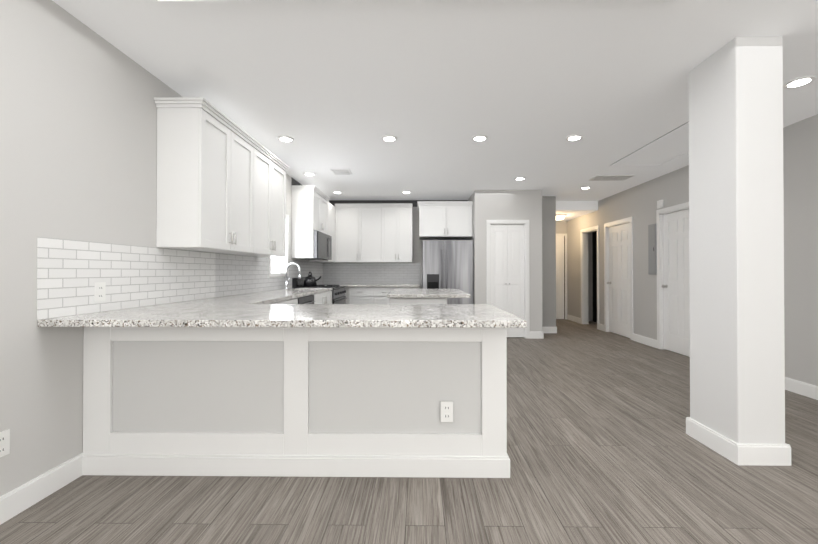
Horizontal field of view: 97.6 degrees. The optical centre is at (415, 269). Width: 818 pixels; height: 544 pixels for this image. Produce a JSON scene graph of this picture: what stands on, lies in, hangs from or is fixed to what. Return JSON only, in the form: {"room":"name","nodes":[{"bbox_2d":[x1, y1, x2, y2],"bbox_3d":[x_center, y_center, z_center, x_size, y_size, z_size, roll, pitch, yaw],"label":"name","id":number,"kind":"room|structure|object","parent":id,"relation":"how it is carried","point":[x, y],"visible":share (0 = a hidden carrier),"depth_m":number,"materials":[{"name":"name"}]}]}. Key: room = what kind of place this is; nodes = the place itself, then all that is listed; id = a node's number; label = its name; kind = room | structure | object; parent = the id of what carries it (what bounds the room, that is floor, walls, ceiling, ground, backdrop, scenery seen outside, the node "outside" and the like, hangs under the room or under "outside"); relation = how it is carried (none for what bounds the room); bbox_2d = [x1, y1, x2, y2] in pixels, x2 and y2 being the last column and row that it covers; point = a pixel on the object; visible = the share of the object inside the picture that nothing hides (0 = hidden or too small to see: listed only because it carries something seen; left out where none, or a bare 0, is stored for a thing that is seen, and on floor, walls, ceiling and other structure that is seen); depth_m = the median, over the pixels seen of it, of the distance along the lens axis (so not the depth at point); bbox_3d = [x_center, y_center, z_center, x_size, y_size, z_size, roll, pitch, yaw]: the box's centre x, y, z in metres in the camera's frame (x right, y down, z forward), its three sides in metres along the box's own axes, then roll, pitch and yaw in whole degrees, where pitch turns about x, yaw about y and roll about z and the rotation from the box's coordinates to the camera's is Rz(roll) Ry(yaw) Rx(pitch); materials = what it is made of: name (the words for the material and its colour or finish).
{"room":"kitchen","nodes":[
{"label":"kitchen","id":0,"kind":"room"},
{"bbox_2d":[0,0,320,495],"bbox_3d":[-1.978,-0.122,2.110,0.124,2.600,10.420,0,0,1],"label":"wall","id":1,"kind":"structure","parent":0,"point":[78,134],"depth_m":1.91,"materials":[{"name":"grey paint"}]},
{"bbox_2d":[0,429,9,456],"bbox_3d":[-1.921,0.813,1.659,0.006,0.115,0.070,0,0,1],"label":"outlet","id":2,"kind":"object","parent":1,"relation":"attached to","point":[4,442],"visible":1,"depth_m":1.67,"materials":[{"name":"white plastic"}]},
{"bbox_2d":[0,453,83,524],"bbox_3d":[-1.941,1.101,-0.458,0.016,0.122,5.040,0,0,1],"label":"baseboard","id":3,"kind":"structure","parent":1,"relation":"attached to","point":[20,499],"depth_m":1.81,"materials":[{"name":"white wood"}]},
{"bbox_2d":[37,237,322,319],"bbox_3d":[-1.889,0.061,4.505,0.006,0.422,5.373,0,0,1],"label":"tile backsplash","id":4,"kind":"structure","parent":1,"relation":"attached to","point":[70,273],"depth_m":2.45,"materials":[{"name":"white tile"}]},
{"bbox_2d":[94,282,105,301],"bbox_3d":[-1.909,0.136,2.168,0.006,0.115,0.070,0,0,1],"label":"outlet","id":5,"kind":"object","parent":4,"relation":"attached to","point":[100,292],"visible":1,"depth_m":2.17,"materials":[{"name":"white plastic"}]},
{"bbox_2d":[155,101,257,256],"bbox_3d":[-1.742,-0.688,3.091,0.330,1.055,0.900,0,0,1],"label":"upper cabinet","id":6,"kind":"object","parent":1,"relation":"attached to","point":[221,182],"depth_m":2.68,"materials":[{"name":"white wood"}]},
{"bbox_2d":[258,145,285,256],"bbox_3d":[-1.733,-0.684,3.871,0.330,1.055,0.900,0,0,1],"label":"upper cabinet","id":7,"kind":"object","parent":1,"relation":"attached to","point":[271,173],"depth_m":3.90,"materials":[{"name":"white wood"}]},
{"bbox_2d":[269,214,288,276],"bbox_3d":[-1.932,-0.354,4.952,0.112,1.000,0.760,0,0,1],"label":"window","id":8,"kind":"structure","parent":1,"relation":"in","point":[277,266],"depth_m":5.23,"materials":[{"name":"white glass"}]},
{"bbox_2d":[291,189,330,236],"bbox_3d":[-1.710,-0.913,5.883,0.330,0.630,0.900,0,0,1],"label":"upper cabinet","id":9,"kind":"object","parent":1,"relation":"attached to","point":[313,208],"depth_m":5.43,"materials":[{"name":"white wood"}]},
{"bbox_2d":[296,230,331,259],"bbox_3d":[-1.657,-0.381,5.879,0.437,0.425,0.860,0,0,1],"label":"microwave","id":10,"kind":"object","parent":9,"relation":"attached to","point":[322,246],"visible":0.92,"depth_m":5.69,"materials":[{"name":"silver metal"}]},
{"bbox_2d":[307,204,334,261],"bbox_3d":[-1.702,-0.682,6.566,0.330,1.085,0.590,0,0,1],"label":"upper cabinet","id":11,"kind":"object","parent":1,"relation":"attached to","point":[309,239],"depth_m":6.56,"materials":[{"name":"white wood"}]},
{"bbox_2d":[329,200,467,288],"bbox_3d":[-0.404,-0.090,7.241,2.915,2.600,0.124,0,0,1],"label":"wall","id":12,"kind":"structure","parent":0,"point":[417,250],"depth_m":7.18,"materials":[{"name":"grey paint"}]},
{"bbox_2d":[321,207,336,262],"bbox_3d":[-1.677,-0.666,7.034,0.370,1.060,0.330,0,0,1],"label":"upper cabinet","id":13,"kind":"object","parent":12,"relation":"attached to","point":[335,207],"depth_m":6.87,"materials":[{"name":"white wood"}]},
{"bbox_2d":[335,203,384,262],"bbox_3d":[-1.067,-0.679,7.027,0.950,1.085,0.330,0,0,1],"label":"upper cabinet","id":14,"kind":"object","parent":12,"relation":"attached to","point":[373,232],"depth_m":6.87,"materials":[{"name":"white wood"}]},
{"bbox_2d":[323,263,419,283],"bbox_3d":[-0.881,0.077,7.183,1.948,0.423,0.006,0,0,1],"label":"tile backsplash","id":15,"kind":"structure","parent":12,"relation":"attached to","point":[371,273],"depth_m":7.18,"materials":[{"name":"white tile"}]},
{"bbox_2d":[385,203,412,262],"bbox_3d":[-0.375,-0.679,7.019,0.642,1.085,0.330,0,0,1],"label":"upper cabinet","id":16,"kind":"object","parent":12,"relation":"attached to","point":[398,216],"depth_m":6.86,"materials":[{"name":"white wood"}]},
{"bbox_2d":[417,201,472,239],"bbox_3d":[0.539,-0.908,6.808,0.999,0.632,0.734,0,0,1],"label":"upper cabinet","id":17,"kind":"object","parent":12,"relation":"attached to","point":[445,220],"visible":1,"depth_m":6.48,"materials":[{"name":"white wood"}]},
{"bbox_2d":[0,319,817,543],"bbox_3d":[1.576,1.237,3.502,7.400,0.100,13.300,0,0,1],"label":"floor","id":18,"kind":"structure","parent":0,"point":[603,447],"depth_m":1.89,"materials":[{"name":"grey wood"}]},
{"bbox_2d":[282,297,301,303],"bbox_3d":[-1.588,0.746,3.566,0.625,0.884,0.652,0,0,1],"label":"base cabinet","id":19,"kind":"object","parent":18,"relation":"on","point":[298,300],"depth_m":3.79,"materials":[{"name":"white wood"}]},
{"bbox_2d":[82,327,509,477],"bbox_3d":[-0.688,0.738,2.367,2.454,0.883,0.666,0,0,1],"label":"base cabinet","id":20,"kind":"object","parent":18,"relation":"on","point":[279,401],"visible":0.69,"depth_m":2.06,"materials":[{"name":"white wood"}]},
{"bbox_2d":[154,300,526,327],"bbox_3d":[-0.362,0.277,2.250,1.847,0.036,0.902,0,0,1],"label":"countertop","id":21,"kind":"structure","parent":20,"relation":"on","point":[256,309],"depth_m":1.95,"materials":[{"name":"stone"}]},
{"bbox_2d":[441,401,452,421],"bbox_3d":[0.180,0.810,2.036,0.070,0.115,0.008,0,0,1],"label":"outlet","id":22,"kind":"object","parent":20,"relation":"attached to","point":[446,411],"visible":0.96,"depth_m":2.03,"materials":[{"name":"white plastic"}]},
{"bbox_2d":[302,293,317,303],"bbox_3d":[-1.581,0.750,4.190,0.625,0.884,0.722,0,0,1],"label":"base cabinet","id":23,"kind":"object","parent":18,"relation":"on","point":[310,299],"depth_m":4.33,"materials":[{"name":"white wood"}]},
{"bbox_2d":[38,288,332,326],"bbox_3d":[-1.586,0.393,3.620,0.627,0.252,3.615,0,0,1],"label":"countertop","id":24,"kind":"structure","parent":23,"relation":"on","point":[138,316],"depth_m":2.20,"materials":[{"name":"stone"}]},
{"bbox_2d":[284,263,300,288],"bbox_3d":[-1.729,0.089,5.054,0.236,0.372,0.096,0,0,1],"label":"faucet","id":25,"kind":"object","parent":24,"relation":"on","point":[286,269],"visible":0.98,"depth_m":5.03,"materials":[{"name":"silver metal"}]},
{"bbox_2d":[292,277,346,303],"bbox_3d":[-1.534,0.667,5.871,0.683,1.070,0.880,0,0,1],"label":"range","id":26,"kind":"object","parent":18,"relation":"on","point":[338,294],"visible":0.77,"depth_m":5.65,"materials":[{"name":"grey metal"}]},
{"bbox_2d":[303,272,320,285],"bbox_3d":[-1.618,0.146,5.635,0.288,0.228,0.207,0,0,1],"label":"kettle","id":27,"kind":"object","parent":26,"relation":"on","point":[310,280],"visible":1,"depth_m":5.56,"materials":[{"name":"black metal"}]},
{"bbox_2d":[345,287,348,303],"bbox_3d":[-1.545,0.767,6.885,0.636,0.884,0.605,0,0,1],"label":"base cabinet","id":28,"kind":"object","parent":18,"relation":"on","point":[346,288],"depth_m":6.60,"materials":[{"name":"white wood"}]},
{"bbox_2d":[318,284,419,287],"bbox_3d":[-0.888,0.305,6.747,1.952,0.036,0.872,0,0,1],"label":"countertop","id":29,"kind":"structure","parent":28,"relation":"on","point":[382,285],"depth_m":6.54,"materials":[{"name":"stone"}]},
{"bbox_2d":[349,287,376,303],"bbox_3d":[-0.976,0.767,6.879,0.502,0.884,0.605,0,0,1],"label":"base cabinet","id":30,"kind":"object","parent":18,"relation":"on","point":[365,295],"depth_m":6.58,"materials":[{"name":"white wood"}]},
{"bbox_2d":[377,287,396,303],"bbox_3d":[-0.566,0.766,6.874,0.441,0.884,0.605,0,0,1],"label":"base cabinet","id":31,"kind":"object","parent":18,"relation":"on","point":[382,292],"depth_m":6.58,"materials":[{"name":"white wood"}]},
{"bbox_2d":[397,287,419,288],"bbox_3d":[-0.159,0.766,6.870,0.496,0.884,0.605,0,0,1],"label":"base cabinet","id":32,"kind":"object","parent":18,"relation":"on","point":[397,287],"depth_m":6.57,"materials":[{"name":"white wood"}]},
{"bbox_2d":[389,298,446,303],"bbox_3d":[0.038,0.752,4.522,0.668,0.883,1.228,0,0,1],"label":"kitchen island","id":33,"kind":"object","parent":18,"relation":"on","point":[417,300],"visible":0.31,"depth_m":3.93,"materials":[{"name":"white wood"}]},
{"bbox_2d":[387,289,469,297],"bbox_3d":[0.147,0.291,4.509,0.900,0.036,1.330,0,0,1],"label":"island countertop","id":34,"kind":"structure","parent":33,"relation":"on","point":[426,293],"depth_m":4.01,"materials":[{"name":"stone"}]},
{"bbox_2d":[422,240,472,303],"bbox_3d":[0.585,0.342,6.734,0.905,1.730,0.809,0,0,1],"label":"refrigerator","id":35,"kind":"object","parent":18,"relation":"on","point":[447,264],"visible":0.58,"depth_m":6.37,"materials":[{"name":"grey metal"}]},
{"bbox_2d":[686,417,747,464],"bbox_3d":[1.950,1.119,2.363,0.016,0.122,0.422,0,0,1],"label":"baseboard","id":36,"kind":"structure","parent":18,"relation":"on","point":[737,453],"depth_m":2.29,"materials":[{"name":"white wood"}]},
{"bbox_2d":[688,37,784,443],"bbox_3d":[2.101,-0.120,2.369,0.285,2.600,0.390,0,0,1],"label":"column","id":37,"kind":"structure","parent":18,"relation":"on","point":[736,275],"depth_m":2.18,"materials":[{"name":"white paint"}]},
{"bbox_2d":[748,443,790,465],"bbox_3d":[2.251,1.118,2.360,0.016,0.122,0.422,0,0,1],"label":"baseboard","id":38,"kind":"structure","parent":18,"relation":"on","point":[780,454],"depth_m":2.15,"materials":[{"name":"white wood"}]},
{"bbox_2d":[52,0,817,200],"bbox_3d":[1.560,-1.482,2.079,7.400,0.120,10.420,0,0,1],"label":"ceiling","id":39,"kind":"structure","parent":0,"point":[525,87],"depth_m":2.62,"materials":[{"name":"white paint"}]},
{"bbox_2d":[156,0,200,0],"bbox_3d":[0.038,-1.400,1.450,2.730,0.052,0.730,0,0,1],"label":"ceiling light panel","id":40,"kind":"object","parent":39,"relation":"attached to","point":[178,0],"visible":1,"depth_m":1.83,"materials":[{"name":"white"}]},
{"bbox_2d":[277,136,293,141],"bbox_3d":[-1.400,-1.405,3.862,0.168,0.012,0.168,0,0,1],"label":"recessed light","id":41,"kind":"object","parent":39,"relation":"in","point":[281,138],"depth_m":3.85,"materials":[{"name":"white"}]},
{"bbox_2d":[304,172,314,175],"bbox_3d":[-1.554,-1.396,5.254,0.168,0.012,0.168,0,0,1],"label":"recessed light","id":42,"kind":"object","parent":39,"relation":"in","point":[306,173],"depth_m":5.24,"materials":[{"name":"white"}]},
{"bbox_2d":[330,169,351,174],"bbox_3d":[-1.056,-1.395,5.118,0.260,0.016,0.260,0,0,1],"label":"ceiling vent","id":43,"kind":"object","parent":39,"relation":"in","point":[336,171],"depth_m":5.08,"materials":[{"name":"white metal"}]},
{"bbox_2d":[381,135,396,141],"bbox_3d":[-0.280,-1.405,3.849,0.168,0.012,0.168,0,0,1],"label":"recessed light","id":44,"kind":"object","parent":39,"relation":"in","point":[388,138],"depth_m":3.83,"materials":[{"name":"white"}]},
{"bbox_2d":[472,135,487,141],"bbox_3d":[0.690,-1.405,3.838,0.168,0.012,0.168,0,0,1],"label":"recessed light","id":45,"kind":"object","parent":39,"relation":"in","point":[478,138],"depth_m":3.82,"materials":[{"name":"white"}]},
{"bbox_2d":[514,177,525,179],"bbox_3d":[1.609,-1.395,5.508,0.168,0.012,0.168,0,0,1],"label":"recessed light","id":46,"kind":"object","parent":39,"relation":"in","point":[518,178],"depth_m":5.47,"materials":[{"name":"white"}]},
{"bbox_2d":[566,134,582,140],"bbox_3d":[1.700,-1.405,3.827,0.168,0.012,0.168,0,0,1],"label":"recessed light","id":47,"kind":"object","parent":39,"relation":"in","point":[576,137],"depth_m":3.80,"materials":[{"name":"white"}]},
{"bbox_2d":[588,175,634,180],"bbox_3d":[2.978,-1.393,5.453,0.560,0.016,0.280,0,0,1],"label":"ceiling vent","id":48,"kind":"object","parent":39,"relation":"in","point":[594,178],"depth_m":5.41,"materials":[{"name":"white metal"}]},
{"bbox_2d":[610,121,688,165],"bbox_3d":[2.953,-1.403,4.118,0.672,0.012,1.422,0,0,1],"label":"ceiling","id":49,"kind":"structure","parent":39,"relation":"attached to","point":[669,147],"depth_m":4.26,"materials":[{"name":"white paint"}]},
{"bbox_2d":[783,76,815,88],"bbox_3d":[2.897,-1.412,2.703,0.168,0.012,0.168,0,0,1],"label":"recessed light","id":50,"kind":"object","parent":39,"relation":"in","point":[799,82],"depth_m":2.69,"materials":[{"name":"white"}]},
{"bbox_2d":[468,190,541,330],"bbox_3d":[1.636,-0.093,6.770,1.175,2.600,1.020,0,0,1],"label":"wall","id":51,"kind":"structure","parent":0,"point":[507,205],"depth_m":6.26,"materials":[{"name":"grey paint"}]},
{"bbox_2d":[491,225,523,336],"bbox_3d":[1.618,0.202,6.280,0.586,1.975,0.055,0,0,1],"label":"bifold pantry door","id":52,"kind":"structure","parent":51,"relation":"in","point":[507,268],"depth_m":6.28,"materials":[{"name":"white wood"}]},
{"bbox_2d":[486,220,529,338],"bbox_3d":[1.618,0.168,6.300,0.744,2.072,0.116,0,0,1],"label":"door frame","id":53,"kind":"structure","parent":51,"relation":"attached to","point":[489,223],"depth_m":6.25,"materials":[{"name":"white wood"}]},
{"bbox_2d":[532,330,543,337],"bbox_3d":[2.228,1.145,6.512,0.016,0.122,0.566,0,0,1],"label":"baseboard","id":54,"kind":"structure","parent":51,"relation":"attached to","point":[539,334],"depth_m":6.23,"materials":[{"name":"white wood"}]},
{"bbox_2d":[542,196,555,326],"bbox_3d":[2.465,-0.082,8.475,0.445,2.600,3.350,0,0,1],"label":"wall","id":55,"kind":"structure","parent":0,"point":[548,261],"depth_m":6.80,"materials":[{"name":"grey paint"}]},
{"bbox_2d":[542,327,555,332],"bbox_3d":[2.453,1.146,6.785,0.420,0.122,0.016,0,0,1],"label":"baseboard","id":56,"kind":"structure","parent":55,"relation":"attached to","point":[546,329],"depth_m":6.78,"materials":[{"name":"white wood"}]},
{"bbox_2d":[556,221,566,233],"bbox_3d":[3.209,0.015,8.851,1.035,2.410,0.120,0,0,1],"label":"wall","id":57,"kind":"structure","parent":0,"point":[561,227],"depth_m":8.79,"materials":[{"name":"grey paint"}]},
{"bbox_2d":[556,236,564,318],"bbox_3d":[3.282,0.196,8.734,0.743,2.023,0.100,0,0,1],"label":"door","id":58,"kind":"structure","parent":57,"relation":"in","point":[560,277],"depth_m":8.75,"materials":[{"name":"white wood"}]},
{"bbox_2d":[556,234,566,318],"bbox_3d":[3.285,0.170,8.782,0.878,2.100,0.016,0,0,1],"label":"door frame","id":59,"kind":"structure","parent":57,"relation":"attached to","point":[565,235],"depth_m":8.77,"materials":[{"name":"white wood"}]},
{"bbox_2d":[556,201,597,220],"bbox_3d":[3.790,-1.346,8.703,3.090,0.310,2.880,0,0,1],"label":"ceiling","id":60,"kind":"structure","parent":0,"point":[570,210],"depth_m":7.27,"materials":[{"name":"white paint"}]},
{"bbox_2d":[556,215,565,219],"bbox_3d":[3.176,-1.150,7.949,0.296,0.090,0.296,0,0,1],"label":"light","id":61,"kind":"object","parent":60,"relation":"attached to","point":[559,217],"visible":0.67,"depth_m":7.84,"materials":[{"name":"white glass"}]},
{"bbox_2d":[588,232,591,320],"bbox_3d":[4.533,-0.082,8.477,1.380,2.600,0.100,0,0,1],"label":"wall","id":62,"kind":"structure","parent":0,"point":[589,234],"depth_m":8.43,"materials":[{"name":"grey paint"}]},
{"bbox_2d":[592,231,596,321],"bbox_3d":[4.175,-0.086,7.781,0.020,2.600,1.260,0,0,1],"label":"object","id":63,"kind":"structure","parent":0,"point":[592,271],"depth_m":8.33,"materials":[{"name":"grey paint"}]},
{"bbox_2d":[567,114,817,385],"bbox_3d":[3.726,-0.113,3.486,0.120,2.600,13.300,0,0,1],"label":"wall","id":64,"kind":"structure","parent":0,"point":[638,203],"depth_m":3.53,"materials":[{"name":"grey paint"}]},
{"bbox_2d":[567,314,580,323],"bbox_3d":[3.714,1.157,8.394,0.016,0.122,0.768,0,0,1],"label":"baseboard","id":65,"kind":"structure","parent":64,"relation":"attached to","point":[569,317],"depth_m":8.37,"materials":[{"name":"white wood"}]},
{"bbox_2d":[607,223,629,337],"bbox_3d":[3.716,0.190,6.534,0.100,2.007,0.758,0,0,1],"label":"door","id":66,"kind":"structure","parent":64,"relation":"in","point":[619,280],"depth_m":6.54,"materials":[{"name":"white wood"}]},
{"bbox_2d":[632,333,656,347],"bbox_3d":[3.684,1.140,5.754,0.016,0.122,0.626,0,0,1],"label":"baseboard","id":67,"kind":"structure","parent":64,"relation":"attached to","point":[635,337],"depth_m":5.73,"materials":[{"name":"white wood"}]},
{"bbox_2d":[648,224,656,274],"bbox_3d":[3.673,-0.310,5.551,0.031,0.780,0.175,0,0,1],"label":"panel","id":68,"kind":"object","parent":64,"relation":"attached to","point":[652,255],"visible":0.92,"depth_m":5.53,"materials":[{"name":"grey metal"}]},
{"bbox_2d":[657,200,663,208],"bbox_3d":[3.669,-0.977,5.362,0.034,0.120,0.100,0,0,1],"label":"door chime","id":69,"kind":"object","parent":64,"relation":"attached to","point":[660,203],"visible":1,"depth_m":5.33,"materials":[{"name":"white plastic"}]},
{"bbox_2d":[661,209,689,356],"bbox_3d":[3.698,0.181,5.005,0.100,2.007,0.718,0,0,1],"label":"door","id":70,"kind":"structure","parent":64,"relation":"in","point":[675,286],"depth_m":5.09,"materials":[{"name":"white wood"}]},
{"bbox_2d":[785,377,817,399],"bbox_3d":[3.627,1.108,0.743,0.016,0.122,7.628,0,0,1],"label":"baseboard","id":71,"kind":"structure","parent":64,"relation":"attached to","point":[802,388],"depth_m":3.38,"materials":[{"name":"white wood"}]}
]}

